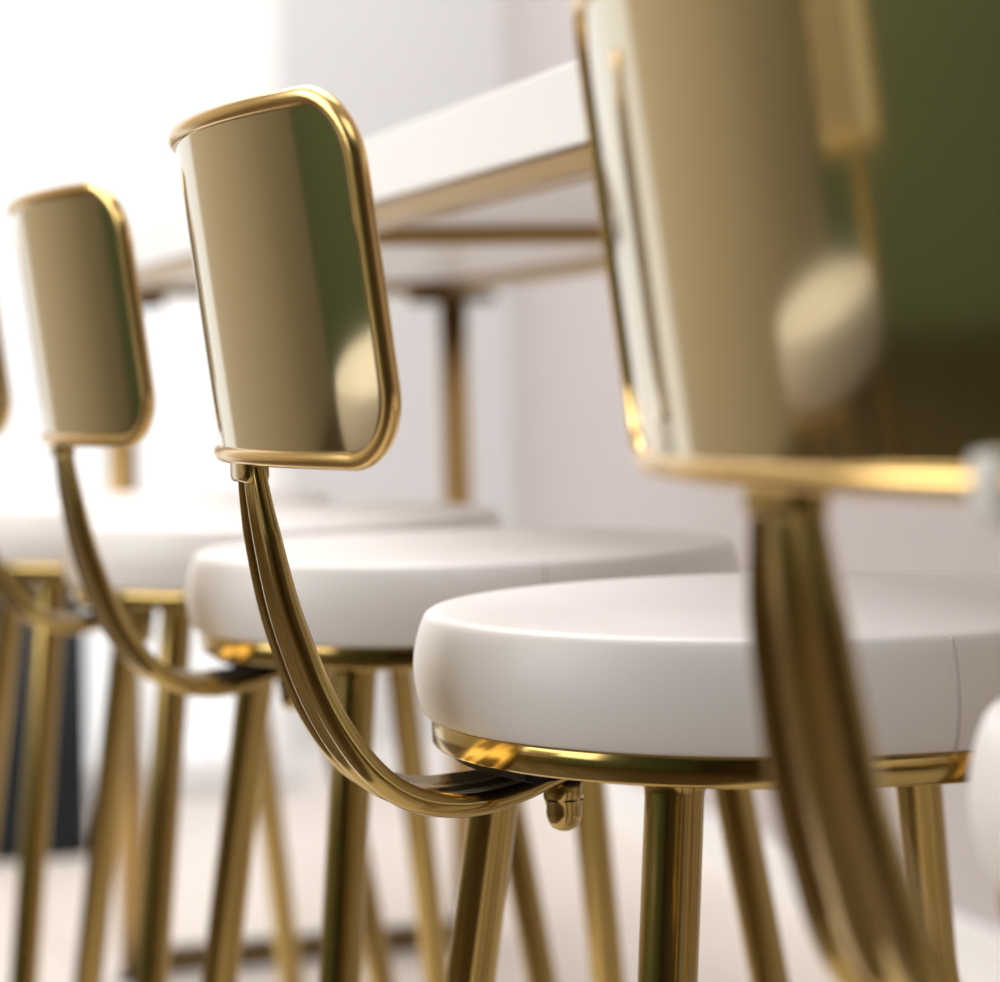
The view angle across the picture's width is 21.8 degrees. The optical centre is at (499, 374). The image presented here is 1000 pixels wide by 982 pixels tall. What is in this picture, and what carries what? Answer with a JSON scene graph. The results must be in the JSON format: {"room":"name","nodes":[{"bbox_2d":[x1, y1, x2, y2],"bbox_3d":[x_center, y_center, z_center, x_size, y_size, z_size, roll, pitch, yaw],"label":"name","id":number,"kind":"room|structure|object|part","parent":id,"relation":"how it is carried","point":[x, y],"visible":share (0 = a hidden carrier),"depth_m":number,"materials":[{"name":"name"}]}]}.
{"room":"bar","nodes":[
{"label":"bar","id":0,"kind":"room"},
{"bbox_2d":[88,0,514,806],"bbox_3d":[-1.061,-0.607,5.009,2.200,2.900,0.120,-1,0,-17],"label":"wall","id":1,"kind":"structure","parent":0,"point":[392,64],"depth_m":5.22,"materials":[{"name":"paint"}]},
{"bbox_2d":[0,0,297,789],"bbox_3d":[-1.277,-0.517,4.935,1.740,2.670,0.070,-1,0,-17],"label":"window","id":2,"kind":"structure","parent":1,"relation":"in","point":[91,90],"depth_m":5.10,"materials":[{"name":"white"}]},
{"bbox_3d":[-1.469,-0.512,4.873,1.256,2.590,0.006,-1,0,-17],"label":"pane","id":3,"kind":"part","parent":2,"relation":"part of","materials":[{"name":"glass"}]},
{"bbox_3d":[-0.671,-0.532,5.122,0.392,2.590,0.006,-1,0,-17],"label":"pane","id":4,"kind":"part","parent":2,"relation":"part of","materials":[{"name":"glass"}]},
{"bbox_2d":[299,742,449,791],"bbox_3d":[-0.176,0.781,5.205,0.460,0.080,0.012,-1,0,-17],"label":"baseboard","id":5,"kind":"structure","parent":1,"relation":"attached to","point":[314,774],"depth_m":5.15,"materials":[{"name":"white"}]},
{"bbox_2d":[0,790,962,981],"bbox_3d":[-1.682,0.909,0.748,6.240,0.100,7.860,-1,0,-17],"label":"floor","id":6,"kind":"structure","parent":0,"point":[721,951],"depth_m":4.06,"materials":[{"name":"tile"}]},
{"bbox_2d":[0,580,88,862],"bbox_3d":[-0.827,0.603,4.550,0.196,0.468,0.196,-1,0,-17],"label":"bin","id":7,"kind":"object","parent":6,"relation":"on","point":[69,812],"visible":0.38,"depth_m":4.48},
{"bbox_2d":[0,490,394,981],"bbox_3d":[-0.379,0.357,2.600,0.544,0.941,0.422,-1,0,-19],"label":"bar stool","id":8,"kind":"object","parent":6,"relation":"on","point":[32,529],"visible":0.35,"depth_m":2.46,"materials":[{"name":"gold metal"}]},
{"bbox_3d":[-0.540,0.506,2.710,0.134,0.628,0.032,-1,0,28],"label":"leg","id":9,"kind":"part","parent":8,"relation":"part of","materials":[{"name":"gold metal"}]},
{"bbox_3d":[-0.544,0.134,2.546,0.161,0.174,0.070,-1,0,-19],"label":"stem","id":10,"kind":"part","parent":8,"relation":"part of","materials":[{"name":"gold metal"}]},
{"bbox_3d":[-0.436,0.503,2.412,0.032,0.628,0.134,-1,0,23],"label":"leg","id":11,"kind":"part","parent":8,"relation":"part of","materials":[{"name":"gold metal"}]},
{"bbox_2d":[0,490,331,563],"bbox_3d":[-0.356,0.150,2.610,0.381,0.053,0.381,-1,0,-19],"label":"cushion","id":12,"kind":"object","parent":8,"relation":"on","point":[32,529],"depth_m":2.46,"materials":[{"name":"white leather"}]},
{"bbox_3d":[-0.244,0.499,2.801,0.032,0.628,0.134,-1,0,29],"label":"leg","id":13,"kind":"part","parent":8,"relation":"part of","materials":[{"name":"gold metal"}]},
{"bbox_3d":[-0.137,0.496,2.558,0.135,0.628,0.032,-1,0,13],"label":"leg","id":14,"kind":"part","parent":8,"relation":"part of","materials":[{"name":"gold metal"}]},
{"bbox_2d":[0,323,557,981],"bbox_3d":[-0.209,0.353,2.231,0.544,0.941,0.422,-1,0,-17],"label":"bar stool","id":15,"kind":"object","parent":6,"relation":"on","point":[147,557],"visible":0.62,"depth_m":2.17,"materials":[{"name":"gold metal"}]},
{"bbox_3d":[-0.377,0.130,2.183,0.161,0.174,0.070,-1,0,-17],"label":"stem","id":16,"kind":"part","parent":15,"relation":"part of","materials":[{"name":"gold metal"}]},
{"bbox_3d":[-0.366,0.502,2.347,0.134,0.628,0.032,-1,0,31],"label":"leg","id":17,"kind":"part","parent":15,"relation":"part of","materials":[{"name":"gold metal"}]},
{"bbox_3d":[-0.274,0.499,2.046,0.032,0.628,0.134,-1,0,25],"label":"leg","id":18,"kind":"part","parent":15,"relation":"part of","materials":[{"name":"gold metal"}]},
{"bbox_2d":[60,503,502,591],"bbox_3d":[-0.186,0.146,2.240,0.381,0.053,0.381,-1,0,-17],"label":"cushion","id":19,"kind":"object","parent":15,"relation":"on","point":[145,551],"depth_m":2.10,"materials":[{"name":"white leather"}]},
{"bbox_3d":[-0.067,0.494,2.426,0.032,0.628,0.134,-1,0,32],"label":"leg","id":20,"kind":"part","parent":15,"relation":"part of","materials":[{"name":"gold metal"}]},
{"bbox_3d":[0.031,0.492,2.180,0.135,0.628,0.032,-1,0,15],"label":"leg","id":21,"kind":"part","parent":15,"relation":"part of","materials":[{"name":"gold metal"}]},
{"bbox_2d":[107,61,605,981],"bbox_3d":[0.089,0.315,2.417,0.604,0.998,2.980,-1,0,-17],"label":"bar table","id":22,"kind":"object","parent":6,"relation":"on","point":[494,189],"visible":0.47,"depth_m":2.67,"materials":[{"name":"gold metal"}]},
{"bbox_3d":[-0.509,0.363,3.539,0.041,0.924,0.041,-1,0,-17],"label":"leg","id":23,"kind":"part","parent":22,"relation":"part of","materials":[{"name":"gold metal"}]},
{"bbox_3d":[-0.521,-0.096,3.539,0.128,0.014,0.128,-1,0,-17],"label":"mounting plate","id":24,"kind":"part","parent":22,"relation":"part of","materials":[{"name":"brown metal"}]},
{"bbox_3d":[-0.191,-0.120,2.333,0.032,0.016,2.860,-1,0,-17],"label":"rail","id":25,"kind":"part","parent":22,"relation":"part of","materials":[{"name":"gold metal"}]},
{"bbox_3d":[-0.068,-0.108,3.681,0.128,0.014,0.128,-1,0,-17],"label":"mounting plate","id":26,"kind":"part","parent":22,"relation":"part of","materials":[{"name":"brown metal"}]},
{"bbox_3d":[-0.056,0.351,3.681,0.041,0.924,0.041,-1,0,-17],"label":"leg","id":27,"kind":"part","parent":22,"relation":"part of","materials":[{"name":"gold metal"}]},
{"bbox_3d":[0.290,-0.132,2.483,0.030,0.016,2.860,-1,0,-17],"label":"rail","id":28,"kind":"part","parent":22,"relation":"part of","materials":[{"name":"gold metal"}]},
{"bbox_2d":[7,182,789,981],"bbox_3d":[-0.047,0.349,1.776,0.544,0.941,0.422,-1,0,-19],"label":"bar stool","id":29,"kind":"object","parent":6,"relation":"on","point":[364,598],"visible":0.83,"depth_m":1.66,"materials":[{"name":"gold metal"}]},
{"bbox_3d":[-0.287,-0.035,1.703,0.056,0.154,0.329,-1,0,-19],"label":"backrest","id":30,"kind":"part","parent":29,"relation":"part of","materials":[{"name":"gold mirror"}]},
{"bbox_3d":[-0.211,0.126,1.721,0.161,0.174,0.070,-1,0,-19],"label":"stem","id":31,"kind":"part","parent":29,"relation":"part of","materials":[{"name":"gold metal"}]},
{"bbox_3d":[-0.209,0.498,1.885,0.134,0.628,0.032,-1,0,28],"label":"leg","id":32,"kind":"part","parent":29,"relation":"part of","materials":[{"name":"gold metal"}]},
{"bbox_3d":[-0.103,0.495,1.589,0.032,0.628,0.134,-1,0,23],"label":"leg","id":33,"kind":"part","parent":29,"relation":"part of","materials":[{"name":"gold metal"}]},
{"bbox_2d":[186,527,741,646],"bbox_3d":[-0.024,0.142,1.787,0.381,0.053,0.381,-1,0,-19],"label":"cushion","id":34,"kind":"object","parent":29,"relation":"on","point":[368,589],"depth_m":1.65,"materials":[{"name":"white leather"}]},
{"bbox_3d":[0.086,0.490,1.979,0.032,0.628,0.134,-1,0,29],"label":"leg","id":35,"kind":"part","parent":29,"relation":"part of","materials":[{"name":"gold metal"}]},
{"bbox_3d":[0.195,0.487,1.738,0.134,0.628,0.032,-1,0,12],"label":"leg","id":36,"kind":"part","parent":29,"relation":"part of","materials":[{"name":"gold metal"}]},
{"bbox_2d":[168,85,999,981],"bbox_3d":[0.125,0.344,1.286,0.544,0.941,0.422,-1,0,-18],"label":"bar stool","id":37,"kind":"object","parent":6,"relation":"on","point":[550,690],"visible":0.95,"depth_m":1.15,"materials":[{"name":"gold metal"}]},
{"bbox_3d":[-0.117,-0.039,1.218,0.056,0.154,0.329,-1,0,-18],"label":"backrest","id":38,"kind":"part","parent":37,"relation":"part of","materials":[{"name":"gold mirror"}]},
{"bbox_3d":[-0.041,0.121,1.235,0.161,0.174,0.070,-1,0,-18],"label":"stem","id":39,"kind":"part","parent":37,"relation":"part of","materials":[{"name":"gold metal"}]},
{"bbox_3d":[-0.035,0.493,1.399,0.134,0.628,0.032,-1,0,29],"label":"leg","id":40,"kind":"part","parent":37,"relation":"part of","materials":[{"name":"gold metal"}]},
{"bbox_2d":[561,780,583,783],"bbox_3d":[0.031,0.192,1.258,0.022,0.010,0.022,-1,0,-18],"label":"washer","id":41,"kind":"object","parent":37,"relation":"in","point":[562,781],"depth_m":1.25,"materials":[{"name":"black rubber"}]},
{"bbox_3d":[0.064,0.491,1.100,0.032,0.628,0.134,-1,0,24],"label":"leg","id":42,"kind":"part","parent":37,"relation":"part of","materials":[{"name":"gold metal"}]},
{"bbox_2d":[413,571,999,756],"bbox_3d":[0.147,0.138,1.296,0.381,0.053,0.381,-1,0,-18],"label":"cushion","id":43,"kind":"object","parent":37,"relation":"on","point":[656,666],"depth_m":1.15,"materials":[{"name":"white leather"}]},
{"bbox_3d":[0.262,0.486,1.486,0.032,0.628,0.134,-1,0,30],"label":"leg","id":44,"kind":"part","parent":37,"relation":"part of","materials":[{"name":"gold metal"}]},
{"bbox_2d":[572,0,999,981],"bbox_3d":[0.320,0.337,0.820,0.548,0.946,0.422,-1,0,-21],"label":"bar stool","id":45,"kind":"object","parent":6,"relation":"on","point":[798,201],"visible":1,"depth_m":0.71,"materials":[{"name":"gold metal"}]},
{"bbox_3d":[0.080,-0.049,0.734,0.055,0.154,0.329,-1,0,-21],"label":"backrest","id":46,"kind":"part","parent":45,"relation":"part of","materials":[{"name":"gold mirror"}]},
{"bbox_3d":[0.156,0.114,0.759,0.166,0.178,0.070,-1,0,-21],"label":"stem","id":47,"kind":"part","parent":45,"relation":"part of","materials":[{"name":"gold metal"}]},
{"bbox_2d":[968,700,999,885],"bbox_3d":[0.344,0.133,0.832,0.381,0.053,0.381,-1,0,-21],"label":"cushion","id":48,"kind":"object","parent":45,"relation":"on","point":[984,771],"depth_m":0.83,"materials":[{"name":"white leather"}]},
{"bbox_2d":[502,0,999,931],"bbox_3d":[1.200,-0.665,1.661,0.123,2.900,7.860,-1,0,-17],"label":"wall","id":49,"kind":"structure","parent":0,"point":[574,465],"depth_m":4.74,"materials":[{"name":"paint"}]},
{"bbox_2d":[606,783,999,981],"bbox_3d":[1.174,0.747,1.635,0.012,0.080,7.608,-1,0,-17],"label":"baseboard","id":50,"kind":"structure","parent":49,"relation":"attached to","point":[977,945],"depth_m":4.00,"materials":[{"name":"white"}]}
]}

